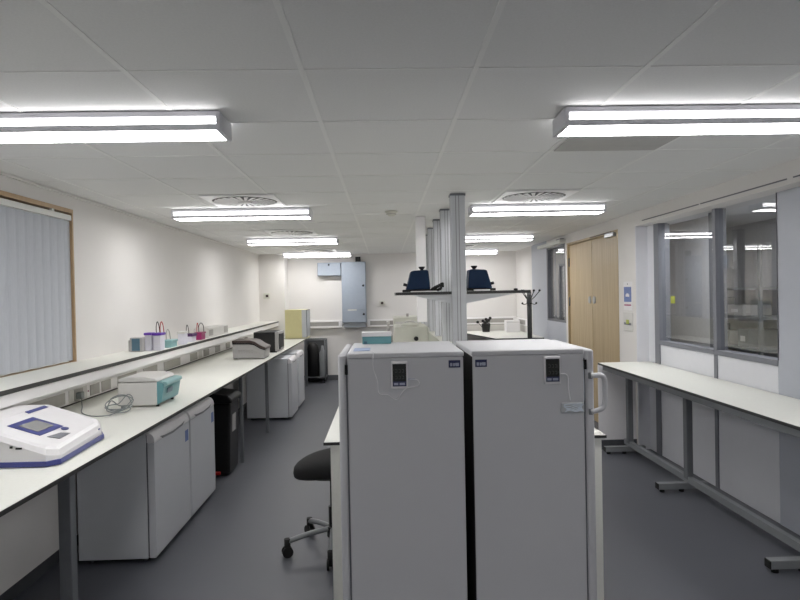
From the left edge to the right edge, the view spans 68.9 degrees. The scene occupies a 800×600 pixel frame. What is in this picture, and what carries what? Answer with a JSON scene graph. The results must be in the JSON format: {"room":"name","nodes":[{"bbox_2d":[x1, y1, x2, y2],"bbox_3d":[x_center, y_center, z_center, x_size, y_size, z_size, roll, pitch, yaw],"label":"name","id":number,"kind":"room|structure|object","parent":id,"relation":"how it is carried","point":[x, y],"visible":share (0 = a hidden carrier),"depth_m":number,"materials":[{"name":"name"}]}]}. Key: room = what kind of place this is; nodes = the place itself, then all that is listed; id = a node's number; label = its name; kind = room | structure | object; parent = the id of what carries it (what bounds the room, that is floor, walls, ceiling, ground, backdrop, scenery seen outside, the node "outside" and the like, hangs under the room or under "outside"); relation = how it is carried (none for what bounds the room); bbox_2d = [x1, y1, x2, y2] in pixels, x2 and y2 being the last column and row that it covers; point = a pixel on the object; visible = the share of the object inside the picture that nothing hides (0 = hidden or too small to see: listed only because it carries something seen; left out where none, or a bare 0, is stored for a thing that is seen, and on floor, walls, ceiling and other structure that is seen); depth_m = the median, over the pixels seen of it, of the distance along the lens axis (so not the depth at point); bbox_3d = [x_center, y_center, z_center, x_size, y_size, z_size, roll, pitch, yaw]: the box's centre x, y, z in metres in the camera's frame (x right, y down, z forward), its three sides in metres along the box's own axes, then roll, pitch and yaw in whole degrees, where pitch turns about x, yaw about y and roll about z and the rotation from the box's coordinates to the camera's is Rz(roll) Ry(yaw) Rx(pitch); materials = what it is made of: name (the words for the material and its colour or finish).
{"room":"laboratory","nodes":[
{"label":"laboratory","id":0,"kind":"room"},
{"bbox_2d":[0,175,259,407],"bbox_3d":[-2.543,0.435,4.036,0.200,2.450,14.600,-1,1,-2],"label":"wall","id":1,"kind":"structure","parent":0,"point":[132,274],"depth_m":5.65,"materials":[{"name":"paint"}]},
{"bbox_2d":[0,190,76,377],"bbox_3d":[-2.504,-0.079,2.467,0.212,1.163,3.870,-1,1,-2],"label":"window","id":2,"kind":"structure","parent":1,"relation":"in","point":[3,194],"depth_m":4.38,"materials":[{"name":"brown wood"}]},
{"bbox_2d":[0,198,72,375],"bbox_3d":[-2.431,-0.079,2.474,0.058,1.106,3.867,-1,1,-2],"label":"vertical blind","id":3,"kind":"object","parent":2,"relation":"attached to","point":[36,310],"visible":1,"depth_m":3.92,"materials":[{"name":"white"}]},
{"bbox_2d":[0,375,246,594],"bbox_3d":[-2.283,1.207,3.895,0.280,0.700,14.090,-1,1,-2],"label":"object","id":4,"kind":"structure","parent":1,"relation":"attached to","point":[29,533],"depth_m":3.35,"materials":[{"name":"paint"}]},
{"bbox_2d":[0,402,246,599],"bbox_3d":[-2.289,1.607,3.854,0.250,0.100,14.200,-1,1,-2],"label":"baseboard","id":5,"kind":"structure","parent":1,"relation":"attached to","point":[36,573],"depth_m":3.41,"materials":[{"name":"plastic"}]},
{"bbox_2d":[0,171,258,254],"bbox_3d":[-2.451,-0.778,3.827,0.020,0.016,14.200,-1,1,-2],"label":"trim","id":6,"kind":"structure","parent":1,"relation":"attached to","point":[1,173],"depth_m":4.77,"materials":[{"name":"paint"}]},
{"bbox_2d":[15,334,253,407],"bbox_3d":[-2.364,0.623,3.888,0.139,0.240,14.090,-1,1,-2],"label":"dado trunking","id":7,"kind":"object","parent":1,"relation":"attached to","point":[62,398],"visible":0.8,"depth_m":4.80,"materials":[{"name":"white plastic"}]},
{"bbox_2d":[0,321,278,408],"bbox_3d":[-2.259,0.512,3.892,0.354,0.092,14.095,-1,1,-2],"label":"wall shelf","id":8,"kind":"object","parent":1,"relation":"attached to","point":[22,387],"visible":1,"depth_m":4.06,"materials":[{"name":"white laminate"}]},
{"bbox_2d":[128,337,144,351],"bbox_3d":[-2.327,0.392,5.154,0.137,0.125,0.115,-1,1,-2],"label":"box","id":9,"kind":"object","parent":8,"relation":"on","point":[135,344],"visible":1,"depth_m":5.10,"materials":[{"name":"cardboard"}]},
{"bbox_2d":[152,321,165,350],"bbox_3d":[-2.167,0.322,5.241,0.080,0.258,0.126,-1,1,-2],"label":"tank","id":10,"kind":"object","parent":8,"relation":"on","point":[158,337],"visible":1,"depth_m":5.19,"materials":[{"name":"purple plastic"}]},
{"bbox_2d":[153,335,164,350],"bbox_3d":[-2.166,0.383,5.241,0.064,0.135,0.110,-1,1,-2],"label":"tub","id":11,"kind":"object","parent":10,"relation":"in","point":[158,340],"depth_m":5.19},
{"bbox_2d":[194,325,227,337],"bbox_3d":[-2.302,0.379,7.143,0.172,0.110,0.840,-1,1,-2],"label":"carton","id":12,"kind":"object","parent":8,"relation":"on","point":[213,330],"visible":0.88,"depth_m":6.99,"materials":[{"name":"white cardboard"}]},
{"bbox_2d":[258,254,287,336],"bbox_3d":[-2.400,0.363,11.142,0.475,2.446,0.400,-1,1,-2],"label":"wall","id":13,"kind":"structure","parent":0,"point":[273,269],"depth_m":10.94,"materials":[{"name":"paint"}]},
{"bbox_2d":[0,0,799,253],"bbox_3d":[1.100,-0.913,4.123,7.940,0.100,15.000,-1,1,-2],"label":"ceiling","id":14,"kind":"structure","parent":0,"point":[137,34],"depth_m":2.32,"materials":[{"name":"tile"}]},
{"bbox_2d":[0,111,231,143],"bbox_3d":[-1.382,-0.751,2.550,1.236,0.083,0.190,-1,1,-2],"label":"ceiling light","id":15,"kind":"object","parent":14,"relation":"attached to","point":[158,126],"visible":1,"depth_m":2.47,"materials":[{"name":"grey"}]},
{"bbox_2d":[0,118,215,125],"bbox_3d":[-1.382,-0.749,2.550,1.196,0.026,0.184,-1,1,-2],"label":"diffuser","id":16,"kind":"object","parent":15,"relation":"attached to","point":[3,121],"depth_m":2.46,"materials":[{"name":"plastic"}]},
{"bbox_2d":[0,130,226,142],"bbox_3d":[-1.382,-0.716,2.550,1.196,0.008,0.167,-1,1,-2],"label":"diffuser","id":17,"kind":"object","parent":15,"relation":"attached to","point":[6,136],"depth_m":2.54,"materials":[{"name":"plastic"}]},
{"bbox_2d":[171,207,312,220],"bbox_3d":[-1.423,-0.777,5.300,1.236,0.083,0.190,-1,1,-2],"label":"ceiling light","id":18,"kind":"object","parent":14,"relation":"attached to","point":[304,212],"visible":1,"depth_m":5.21,"materials":[{"name":"grey"}]},
{"bbox_2d":[173,211,307,215],"bbox_3d":[-1.423,-0.776,5.300,1.196,0.026,0.184,-1,1,-2],"label":"diffuser","id":19,"kind":"object","parent":18,"relation":"attached to","point":[175,213],"depth_m":5.21,"materials":[{"name":"plastic"}]},
{"bbox_2d":[176,216,309,220],"bbox_3d":[-1.422,-0.743,5.300,1.196,0.008,0.167,-1,1,-2],"label":"diffuser","id":20,"kind":"object","parent":18,"relation":"attached to","point":[178,218],"depth_m":5.26,"materials":[{"name":"plastic"}]},
{"bbox_2d":[198,194,285,207],"bbox_3d":[-1.278,-0.809,4.809,0.580,0.018,0.580,-1,1,-2],"label":"ceiling vent","id":21,"kind":"object","parent":14,"relation":"in","point":[257,200],"visible":1,"depth_m":4.75,"materials":[{"name":"white"}]},
{"bbox_2d":[264,230,317,235],"bbox_3d":[-1.346,-0.833,7.275,0.580,0.018,0.580,-1,1,-2],"label":"ceiling vent","id":22,"kind":"object","parent":14,"relation":"in","point":[272,232],"visible":1,"depth_m":7.22,"materials":[{"name":"white"}]},
{"bbox_2d":[246,237,338,245],"bbox_3d":[-1.465,-0.803,8.000,1.236,0.083,0.190,-1,1,-2],"label":"ceiling light","id":23,"kind":"object","parent":14,"relation":"attached to","point":[310,240],"visible":1,"depth_m":7.91,"materials":[{"name":"grey"}]},
{"bbox_2d":[248,239,335,242],"bbox_3d":[-1.465,-0.802,8.000,1.196,0.026,0.184,-1,1,-2],"label":"diffuser","id":24,"kind":"object","parent":23,"relation":"attached to","point":[249,240],"depth_m":7.91,"materials":[{"name":"plastic"}]},
{"bbox_2d":[248,243,336,245],"bbox_3d":[-1.464,-0.769,8.000,1.196,0.008,0.167,-1,1,-2],"label":"diffuser","id":25,"kind":"object","parent":23,"relation":"attached to","point":[250,244],"depth_m":7.95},
{"bbox_2d":[283,251,351,257],"bbox_3d":[-1.508,-0.829,10.649,1.236,0.083,0.190,-1,1,-2],"label":"ceiling light","id":26,"kind":"object","parent":14,"relation":"attached to","point":[345,253],"visible":1,"depth_m":10.56,"materials":[{"name":"white"}]},
{"bbox_2d":[284,253,349,255],"bbox_3d":[-1.508,-0.828,10.649,1.196,0.026,0.184,-1,1,-2],"label":"diffuser","id":27,"kind":"object","parent":26,"relation":"attached to","point":[285,254],"depth_m":10.56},
{"bbox_2d":[0,0,799,253],"bbox_3d":[0.002,-0.845,4.094,4.940,0.013,14.600,-1,1,-2],"label":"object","id":28,"kind":"structure","parent":14,"relation":"attached to","point":[277,4],"depth_m":2.68,"materials":[{"name":"silver metal"}]},
{"bbox_2d":[415,217,426,321],"bbox_3d":[0.219,-0.317,6.046,0.100,1.085,0.080,-1,1,-2],"label":"duct","id":29,"kind":"object","parent":14,"relation":"attached to","point":[420,235],"visible":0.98,"depth_m":6.00,"materials":[{"name":"white plastic"}]},
{"bbox_2d":[466,249,497,253],"bbox_3d":[1.171,-0.883,10.722,1.236,0.083,0.190,-1,1,-2],"label":"ceiling light","id":30,"kind":"object","parent":14,"relation":"attached to","point":[468,251],"visible":0.5,"depth_m":10.64,"materials":[{"name":"grey"}]},
{"bbox_2d":[465,234,533,241],"bbox_3d":[1.224,-0.858,8.073,1.236,0.083,0.190,-1,1,-2],"label":"ceiling light","id":31,"kind":"object","parent":14,"relation":"attached to","point":[486,237],"visible":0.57,"depth_m":7.99,"materials":[{"name":"grey"}]},
{"bbox_2d":[465,236,532,238],"bbox_3d":[1.224,-0.856,8.073,1.196,0.026,0.184,-1,1,-2],"label":"diffuser","id":32,"kind":"object","parent":31,"relation":"attached to","point":[466,237],"depth_m":7.99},
{"bbox_2d":[493,190,579,202],"bbox_3d":[1.117,-0.858,4.875,0.580,0.018,0.580,-1,1,-2],"label":"ceiling vent","id":33,"kind":"object","parent":14,"relation":"in","point":[523,196],"visible":1,"depth_m":4.82,"materials":[{"name":"white"}]},
{"bbox_2d":[468,203,605,216],"bbox_3d":[1.256,-0.831,5.373,1.236,0.083,0.190,-1,1,-2],"label":"ceiling light","id":34,"kind":"object","parent":14,"relation":"attached to","point":[559,208],"visible":1,"depth_m":5.29,"materials":[{"name":"grey"}]},
{"bbox_2d":[471,212,601,215],"bbox_3d":[1.256,-0.797,5.373,1.196,0.008,0.167,-1,1,-2],"label":"diffuser","id":35,"kind":"object","parent":34,"relation":"attached to","point":[472,213],"depth_m":5.35,"materials":[{"name":"plastic"}]},
{"bbox_2d":[473,206,603,210],"bbox_3d":[1.256,-0.830,5.373,1.196,0.026,0.184,-1,1,-2],"label":"diffuser","id":36,"kind":"object","parent":34,"relation":"attached to","point":[475,208],"depth_m":5.28,"materials":[{"name":"plastic"}]},
{"bbox_2d":[554,135,681,150],"bbox_3d":[1.168,-0.848,3.025,0.577,0.004,0.580,-1,1,-2],"label":"ceiling vent","id":37,"kind":"object","parent":14,"relation":"in","point":[602,143],"visible":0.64,"depth_m":3.15,"materials":[{"name":"grey metal"}]},
{"bbox_2d":[552,104,799,136],"bbox_3d":[1.326,-0.805,2.624,1.236,0.083,0.190,-1,1,-2],"label":"ceiling light","id":38,"kind":"object","parent":14,"relation":"attached to","point":[696,119],"visible":1,"depth_m":2.54,"materials":[{"name":"grey"}]},
{"bbox_2d":[559,123,799,135],"bbox_3d":[1.327,-0.771,2.624,1.196,0.008,0.167,-1,1,-2],"label":"diffuser","id":39,"kind":"object","parent":38,"relation":"attached to","point":[570,129],"depth_m":2.61,"materials":[{"name":"plastic"}]},
{"bbox_2d":[569,111,799,119],"bbox_3d":[1.326,-0.804,2.624,1.196,0.026,0.184,-1,1,-2],"label":"diffuser","id":40,"kind":"object","parent":38,"relation":"attached to","point":[573,115],"depth_m":2.53,"materials":[{"name":"plastic"}]},
{"bbox_2d":[287,251,516,375],"bbox_3d":[1.023,0.290,11.511,7.740,2.450,0.150,-1,1,-2],"label":"wall","id":41,"kind":"structure","parent":0,"point":[386,274],"depth_m":11.39,"materials":[{"name":"paint"}]},
{"bbox_2d":[310,320,341,328],"bbox_3d":[-1.635,0.477,11.329,1.010,0.155,0.069,-1,1,-2],"label":"dado trunking","id":42,"kind":"object","parent":41,"relation":"attached to","point":[317,324],"depth_m":11.32,"materials":[{"name":"white plastic"}]},
{"bbox_2d":[317,262,340,275],"bbox_3d":[-1.367,-0.593,11.274,0.445,0.255,0.174,-1,1,-2],"label":"upper cabinet","id":43,"kind":"object","parent":41,"relation":"attached to","point":[323,269],"visible":0.94,"depth_m":11.21,"materials":[{"name":"grey metal"}]},
{"bbox_2d":[341,257,366,327],"bbox_3d":[-0.888,-0.155,11.273,0.465,1.360,0.209,-1,1,-2],"label":"upper cabinet","id":44,"kind":"object","parent":41,"relation":"attached to","point":[353,274],"visible":1,"depth_m":11.19,"materials":[{"name":"blue metal"}]},
{"bbox_2d":[368,319,392,327],"bbox_3d":[-0.206,0.448,11.368,0.850,0.155,0.069,-1,1,-2],"label":"dado trunking","id":45,"kind":"object","parent":41,"relation":"attached to","point":[371,322],"depth_m":11.35,"materials":[{"name":"white plastic"}]},
{"bbox_2d":[467,316,515,324],"bbox_3d":[1.738,0.409,11.421,1.080,0.155,0.069,-1,1,-2],"label":"cable trunking","id":46,"kind":"object","parent":41,"relation":"attached to","point":[470,320],"depth_m":11.40,"materials":[{"name":"white plastic"}]},
{"bbox_2d":[13,380,799,599],"bbox_3d":[1.151,1.636,4.149,7.940,0.100,15.000,-1,1,-2],"label":"floor","id":47,"kind":"structure","parent":0,"point":[673,544],"depth_m":3.85,"materials":[{"name":"plastic"}]},
{"bbox_2d":[77,412,190,562],"bbox_3d":[-1.771,1.236,3.945,0.486,0.820,0.640,-1,1,-2],"label":"fridge","id":48,"kind":"object","parent":47,"relation":"on","point":[133,500],"visible":0.85,"depth_m":3.63,"materials":[{"name":"grey"}]},
{"bbox_2d":[0,337,307,599],"bbox_3d":[-1.914,1.198,3.860,0.887,0.904,14.000,-1,1,-2],"label":"lab bench","id":49,"kind":"object","parent":47,"relation":"on","point":[203,377],"visible":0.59,"depth_m":3.47,"materials":[{"name":"white laminate"}]},
{"bbox_2d":[0,405,103,467],"bbox_3d":[-1.842,0.662,2.917,0.567,0.186,0.604,-1,1,-2],"label":"spectrophotometer","id":50,"kind":"object","parent":49,"relation":"on","point":[30,435],"visible":1,"depth_m":2.80,"materials":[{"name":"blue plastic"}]},
{"bbox_2d":[76,391,133,416],"bbox_3d":[-2.094,0.693,4.010,0.717,0.116,0.258,-1,1,43],"label":"power cable","id":51,"kind":"object","parent":49,"relation":"on","point":[79,395],"visible":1,"depth_m":3.88,"materials":[{"name":"plastic"}]},
{"bbox_2d":[118,371,181,405],"bbox_3d":[-1.796,0.640,4.223,0.334,0.208,0.350,-1,1,-2],"label":"centrifuge","id":52,"kind":"object","parent":49,"relation":"on","point":[146,388],"visible":0.97,"depth_m":4.06,"materials":[{"name":"white plastic"}]},
{"bbox_2d":[0,337,303,510],"bbox_3d":[-1.921,0.760,3.856,0.879,0.020,14.000,-1,1,-2],"label":"countertop","id":53,"kind":"structure","parent":49,"relation":"on","point":[201,377],"depth_m":3.87,"materials":[{"name":"white laminate"}]},
{"bbox_2d":[232,338,270,358],"bbox_3d":[-1.833,0.601,7.213,0.400,0.228,0.350,-1,1,-2],"label":"thermal cycler","id":54,"kind":"object","parent":49,"relation":"on","point":[247,347],"visible":1,"depth_m":7.06,"materials":[{"name":"grey plastic"}]},
{"bbox_2d":[253,330,283,352],"bbox_3d":[-1.794,0.568,8.050,0.350,0.275,0.460,-1,1,-2],"label":"microwave oven","id":55,"kind":"object","parent":49,"relation":"on","point":[275,338],"visible":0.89,"depth_m":7.82,"materials":[{"name":"grey metal"}]},
{"bbox_2d":[284,309,310,338],"bbox_3d":[-1.858,0.427,10.477,0.440,0.510,0.480,-1,1,-2],"label":"instrument","id":56,"kind":"object","parent":49,"relation":"on","point":[297,321],"visible":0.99,"depth_m":10.26,"materials":[{"name":"paint"}]},
{"bbox_2d":[183,397,215,516],"bbox_3d":[-1.789,1.230,4.597,0.486,0.820,0.595,-1,1,-2],"label":"fridge","id":57,"kind":"object","parent":47,"relation":"on","point":[201,414],"visible":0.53,"depth_m":4.55,"materials":[{"name":"grey"}]},
{"bbox_2d":[208,388,240,474],"bbox_3d":[-1.751,1.233,5.501,0.430,0.754,0.370,-1,1,-2],"label":"pedal bin","id":58,"kind":"object","parent":47,"relation":"on","point":[225,400],"visible":0.48,"depth_m":5.35,"materials":[{"name":"black plastic"}]},
{"bbox_2d":[246,355,297,419],"bbox_3d":[-1.752,1.195,8.042,0.608,0.820,0.510,-1,1,-2],"label":"fridge","id":59,"kind":"object","parent":47,"relation":"on","point":[282,370],"visible":0.92,"depth_m":7.79,"materials":[{"name":"grey"}]},
{"bbox_2d":[281,350,304,405],"bbox_3d":[-1.778,1.188,8.796,0.598,0.820,0.540,-1,1,-2],"label":"fridge","id":60,"kind":"object","parent":47,"relation":"on","point":[299,353],"visible":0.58,"depth_m":8.68,"materials":[{"name":"grey"}]},
{"bbox_2d":[281,448,332,570],"bbox_3d":[-0.436,1.303,3.780,0.650,0.636,0.625,-1,1,-2],"label":"office chair","id":61,"kind":"object","parent":47,"relation":"on","point":[316,466],"visible":0.53,"depth_m":3.68,"materials":[{"name":"plastic"}]},
{"bbox_2d":[304,338,327,382],"bbox_3d":[-1.601,1.156,11.132,0.404,0.830,0.384,-1,1,-2],"label":"trolley","id":62,"kind":"object","parent":47,"relation":"on","point":[320,341],"visible":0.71,"depth_m":11.29,"materials":[{"name":"metal"}]},
{"bbox_2d":[307,342,319,376],"bbox_3d":[-1.656,1.128,11.110,0.250,0.645,0.250,-1,1,-2],"label":"canister","id":63,"kind":"object","parent":62,"relation":"on","point":[312,348],"visible":0.96,"depth_m":11.01,"materials":[{"name":"black metal"}]},
{"bbox_2d":[338,341,466,599],"bbox_3d":[0.010,0.918,2.643,0.514,1.412,0.534,-1,1,-2],"label":"fridge","id":64,"kind":"object","parent":47,"relation":"on","point":[402,460],"visible":1,"depth_m":2.38,"materials":[{"name":"white metal"}]},
{"bbox_2d":[362,331,391,343],"bbox_3d":[-0.112,0.182,2.828,0.142,0.056,0.088,-1,1,-2],"label":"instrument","id":65,"kind":"object","parent":64,"relation":"on","point":[368,337],"visible":1,"depth_m":2.79,"materials":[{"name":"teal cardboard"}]},
{"bbox_2d":[372,352,419,399],"bbox_3d":[-0.016,0.307,2.370,0.190,0.198,0.019,-1,1,1],"label":"thermometer","id":66,"kind":"object","parent":64,"relation":"attached to","point":[399,369],"visible":1,"depth_m":2.36,"materials":[{"name":"white plastic"}]},
{"bbox_2d":[428,328,451,342],"bbox_3d":[0.423,0.976,7.124,0.135,1.190,5.600,-1,1,-2],"label":"spine","id":67,"kind":"object","parent":47,"relation":"on","point":[431,334],"visible":0.03,"depth_m":6.54,"materials":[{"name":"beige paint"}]},
{"bbox_2d":[427,228,434,330],"bbox_3d":[0.406,-0.247,7.112,0.124,1.255,0.110,-1,1,-2],"label":"post","id":68,"kind":"object","parent":67,"relation":"on","point":[429,230],"visible":0.54,"depth_m":7.06,"materials":[{"name":"metal"}]},
{"bbox_2d":[432,219,441,335],"bbox_3d":[0.428,-0.240,6.312,0.124,1.255,0.110,-1,1,-2],"label":"post","id":69,"kind":"object","parent":67,"relation":"on","point":[436,222],"visible":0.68,"depth_m":6.26,"materials":[{"name":"metal"}]},
{"bbox_2d":[439,209,451,341],"bbox_3d":[0.449,-0.233,5.553,0.124,1.255,0.110,-1,1,-2],"label":"post","id":70,"kind":"object","parent":67,"relation":"on","point":[444,213],"visible":0.61,"depth_m":5.50,"materials":[{"name":"metal"}]},
{"bbox_2d":[448,193,466,345],"bbox_3d":[0.472,-0.225,4.723,0.124,1.255,0.110,-1,1,-2],"label":"post","id":71,"kind":"object","parent":67,"relation":"on","point":[457,200],"visible":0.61,"depth_m":4.67,"materials":[{"name":"metal"}]},
{"bbox_2d":[395,291,451,303],"bbox_3d":[0.185,-0.018,4.994,0.451,0.099,0.626,-1,1,-2],"label":"shelf","id":72,"kind":"object","parent":71,"relation":"attached to","point":[437,296],"visible":1,"depth_m":4.71,"materials":[{"name":"white laminate"}]},
{"bbox_2d":[402,266,443,291],"bbox_3d":[0.191,-0.174,4.906,0.343,0.214,0.180,-1,1,-2],"label":"mixer","id":73,"kind":"object","parent":72,"relation":"on","point":[418,280],"visible":0.97,"depth_m":4.83,"materials":[{"name":"blue plastic"}]},
{"bbox_2d":[466,290,530,302],"bbox_3d":[0.787,-0.030,5.010,0.522,0.099,0.626,-1,1,-2],"label":"shelf","id":74,"kind":"object","parent":71,"relation":"attached to","point":[472,296],"visible":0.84,"depth_m":4.72,"materials":[{"name":"white laminate"}]},
{"bbox_2d":[466,266,495,290],"bbox_3d":[0.671,-0.184,4.919,0.240,0.212,0.180,-1,1,-2],"label":"mixer","id":75,"kind":"object","parent":74,"relation":"on","point":[475,278],"visible":0.94,"depth_m":4.84,"materials":[{"name":"blue plastic"}]},
{"bbox_2d":[323,406,606,599],"bbox_3d":[0.263,1.134,6.112,1.463,0.900,6.218,-1,1,-2],"label":"bench","id":76,"kind":"object","parent":47,"relation":"on","point":[332,438],"visible":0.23,"depth_m":3.00,"materials":[{"name":"white laminate"}]},
{"bbox_2d":[393,313,420,341],"bbox_3d":[0.084,0.418,7.306,0.330,0.505,0.606,-1,1,-2],"label":"instrument","id":77,"kind":"object","parent":76,"relation":"on","point":[396,319],"visible":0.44,"depth_m":7.01,"materials":[{"name":"paint"}]},
{"bbox_2d":[394,320,427,341],"bbox_3d":[0.106,0.440,5.872,0.325,0.489,0.575,-1,1,-2],"label":"instrument","id":78,"kind":"object","parent":76,"relation":"on","point":[412,331],"visible":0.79,"depth_m":5.61,"materials":[{"name":"paint"}]},
{"bbox_2d":[324,407,604,442],"bbox_3d":[0.254,0.692,6.109,1.457,0.016,6.215,-1,1,-2],"label":"countertop","id":79,"kind":"structure","parent":76,"relation":"on","point":[333,435],"depth_m":3.17,"materials":[{"name":"white laminate"}]},
{"bbox_2d":[467,330,543,340],"bbox_3d":[1.783,1.060,10.469,1.092,0.900,1.979,-1,1,-2],"label":"bench","id":80,"kind":"object","parent":47,"relation":"on","point":[496,334],"visible":0.39,"depth_m":10.19,"materials":[{"name":"white laminate"}]},
{"bbox_2d":[504,320,519,331],"bbox_3d":[2.099,0.489,10.916,0.250,0.218,0.202,-1,1,-2],"label":"box","id":81,"kind":"object","parent":80,"relation":"on","point":[509,325],"visible":1,"depth_m":10.82,"materials":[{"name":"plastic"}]},
{"bbox_2d":[521,289,540,338],"bbox_3d":[1.186,0.738,5.292,0.340,1.671,0.340,-1,1,-2],"label":"coat stand","id":82,"kind":"object","parent":47,"relation":"on","point":[528,297],"visible":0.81,"depth_m":5.27,"materials":[{"name":"black metal"}]},
{"bbox_2d":[456,339,607,599],"bbox_3d":[0.575,0.906,2.648,0.552,1.412,0.554,-1,1,-2],"label":"fridge","id":83,"kind":"object","parent":47,"relation":"on","point":[530,464],"visible":1,"depth_m":2.40,"materials":[{"name":"white metal"}]},
{"bbox_2d":[543,356,570,400],"bbox_3d":[0.645,0.322,2.388,0.110,0.184,0.016,-1,1,-2],"label":"thermometer","id":84,"kind":"object","parent":83,"relation":"attached to","point":[552,367],"visible":1,"depth_m":2.38,"materials":[{"name":"white plastic"}]},
{"bbox_2d":[561,366,583,412],"bbox_3d":[0.708,0.357,2.384,0.098,0.210,0.027,-1,1,-2],"label":"pack","id":85,"kind":"object","parent":83,"relation":"attached to","point":[572,407],"visible":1,"depth_m":2.38,"materials":[{"name":"paper"}]},
{"bbox_2d":[598,361,799,572],"bbox_3d":[2.430,1.133,1.523,0.535,0.907,9.090,-1,1,-2],"label":"lab bench","id":86,"kind":"object","parent":47,"relation":"on","point":[778,412],"visible":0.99,"depth_m":4.71,"materials":[{"name":"white laminate"}]},
{"bbox_2d":[600,361,799,426],"bbox_3d":[2.424,0.690,1.486,0.532,0.020,9.025,-1,1,-2],"label":"countertop","id":87,"kind":"structure","parent":86,"relation":"on","point":[779,407],"depth_m":4.21,"materials":[{"name":"white laminate"}]},
{"bbox_2d":[727,245,777,355],"bbox_3d":[4.108,0.448,7.095,0.580,2.100,1.750,-1,1,-2],"label":"shelving unit","id":88,"kind":"object","parent":47,"relation":"on","point":[760,317],"visible":0.24,"depth_m":6.22,"materials":[{"name":"metal"}]},
{"bbox_2d":[727,304,771,315],"bbox_3d":[4.048,0.112,6.765,0.345,0.120,0.300,-1,1,-2],"label":"carton","id":89,"kind":"object","parent":88,"relation":"on","point":[734,309],"visible":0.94,"depth_m":6.62,"materials":[{"name":"white cardboard"}]},
{"bbox_2d":[738,328,777,346],"bbox_3d":[4.058,0.424,6.618,0.345,0.200,0.200,-1,1,-2],"label":"carton","id":90,"kind":"object","parent":88,"relation":"on","point":[747,337],"visible":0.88,"depth_m":6.52,"materials":[{"name":"white cardboard"}]},
{"bbox_2d":[531,241,566,342],"bbox_3d":[2.427,0.284,9.283,0.154,2.450,1.880,-1,1,-2],"label":"wall","id":91,"kind":"structure","parent":0,"point":[551,330],"depth_m":9.59,"materials":[{"name":"paint"}]},
{"bbox_2d":[537,238,565,322],"bbox_3d":[2.358,-0.281,8.901,0.190,1.210,1.230,-1,1,-2],"label":"window","id":92,"kind":"structure","parent":91,"relation":"attached to","point":[555,256],"depth_m":8.90,"materials":[{"name":"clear glass"}]},
{"bbox_2d":[516,212,637,443],"bbox_3d":[2.444,0.289,8.748,0.150,2.450,5.450,-1,1,-2],"label":"wall","id":93,"kind":"structure","parent":0,"point":[625,224],"depth_m":6.41,"materials":[{"name":"paint"}]},
{"bbox_2d":[567,229,619,421],"bbox_3d":[2.438,0.368,7.359,0.140,2.320,1.790,-1,1,-2],"label":"door","id":94,"kind":"structure","parent":93,"relation":"in","point":[592,262],"depth_m":7.24,"materials":[{"name":"brown wood"}]},
{"bbox_2d":[623,281,632,310],"bbox_3d":[2.427,-0.043,6.211,0.009,0.305,0.205,-1,1,-2],"label":"notice","id":95,"kind":"object","parent":93,"relation":"attached to","point":[627,285],"visible":1,"depth_m":6.20,"materials":[{"name":"paper"}]},
{"bbox_2d":[623,312,633,331],"bbox_3d":[2.429,0.230,6.206,0.016,0.200,0.230,-1,1,-2],"label":"notice","id":96,"kind":"object","parent":93,"relation":"attached to","point":[627,316],"visible":1,"depth_m":6.19,"materials":[{"name":"paper"}]},
{"bbox_2d":[635,226,650,448],"bbox_3d":[2.545,0.390,6.019,0.200,2.299,0.015,-1,1,-2],"label":"wall","id":97,"kind":"structure","parent":0,"point":[641,256],"depth_m":6.01,"materials":[{"name":"paint"}]},
{"bbox_2d":[647,225,656,451],"bbox_3d":[2.607,0.389,5.948,0.080,2.300,0.160,-1,1,-2],"label":"wall","id":98,"kind":"structure","parent":0,"point":[650,247],"depth_m":5.94,"materials":[{"name":"paint"}]},
{"bbox_2d":[667,224,670,340],"bbox_3d":[2.685,0.317,5.979,0.040,2.440,0.300,-1,1,-2],"label":"trim","id":99,"kind":"structure","parent":98,"relation":"attached to","point":[668,238],"depth_m":5.83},
{"bbox_2d":[726,218,777,357],"bbox_3d":[4.543,0.293,4.229,0.100,2.450,14.600,-1,1,-2],"label":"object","id":100,"kind":"structure","parent":0,"point":[742,240],"depth_m":7.30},
{"bbox_2d":[776,186,799,534],"bbox_3d":[2.758,0.441,0.460,0.080,2.300,7.160,-1,1,-2],"label":"wall","id":101,"kind":"structure","parent":0,"point":[788,201],"depth_m":3.93,"materials":[{"name":"paint"}]},
{"bbox_2d":[653,192,778,488],"bbox_3d":[2.637,0.399,4.948,0.096,2.300,1.840,-1,1,-2],"label":"window","id":102,"kind":"structure","parent":101,"relation":"in","point":[660,241],"depth_m":4.80,"materials":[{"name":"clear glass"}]},
{"bbox_2d":[669,216,709,346],"bbox_3d":[3.448,0.287,6.975,0.060,2.450,1.050,-1,1,-2],"label":"window pane","id":103,"kind":"object","parent":102,"relation":"attached to","point":[689,240],"visible":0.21,"depth_m":6.85,"materials":[{"name":"glass"}]},
{"bbox_2d":[708,212,713,347],"bbox_3d":[2.732,0.326,5.010,0.080,2.440,0.100,-1,1,-2],"label":"trim","id":104,"kind":"structure","parent":102,"relation":"attached to","point":[710,213],"depth_m":5.03,"materials":[{"name":"metal"}]},
{"bbox_2d":[635,158,799,225],"bbox_3d":[2.696,-0.793,1.442,0.300,0.150,9.150,-1,1,-2],"label":"trim","id":105,"kind":"structure","parent":101,"relation":"attached to","point":[789,169],"depth_m":4.46,"materials":[{"name":"paint"}]},
{"bbox_2d":[661,345,779,522],"bbox_3d":[2.650,0.999,4.914,0.075,1.100,1.720,-1,1,-2],"label":"wall panel","id":106,"kind":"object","parent":101,"relation":"attached to","point":[749,452],"depth_m":4.62,"materials":[{"name":"paint"}]},
{"bbox_2d":[642,175,799,220],"bbox_3d":[2.500,-0.772,3.253,0.014,0.009,5.180,-1,1,-2],"label":"trim","id":107,"kind":"structure","parent":101,"relation":"attached to","point":[796,175],"depth_m":4.40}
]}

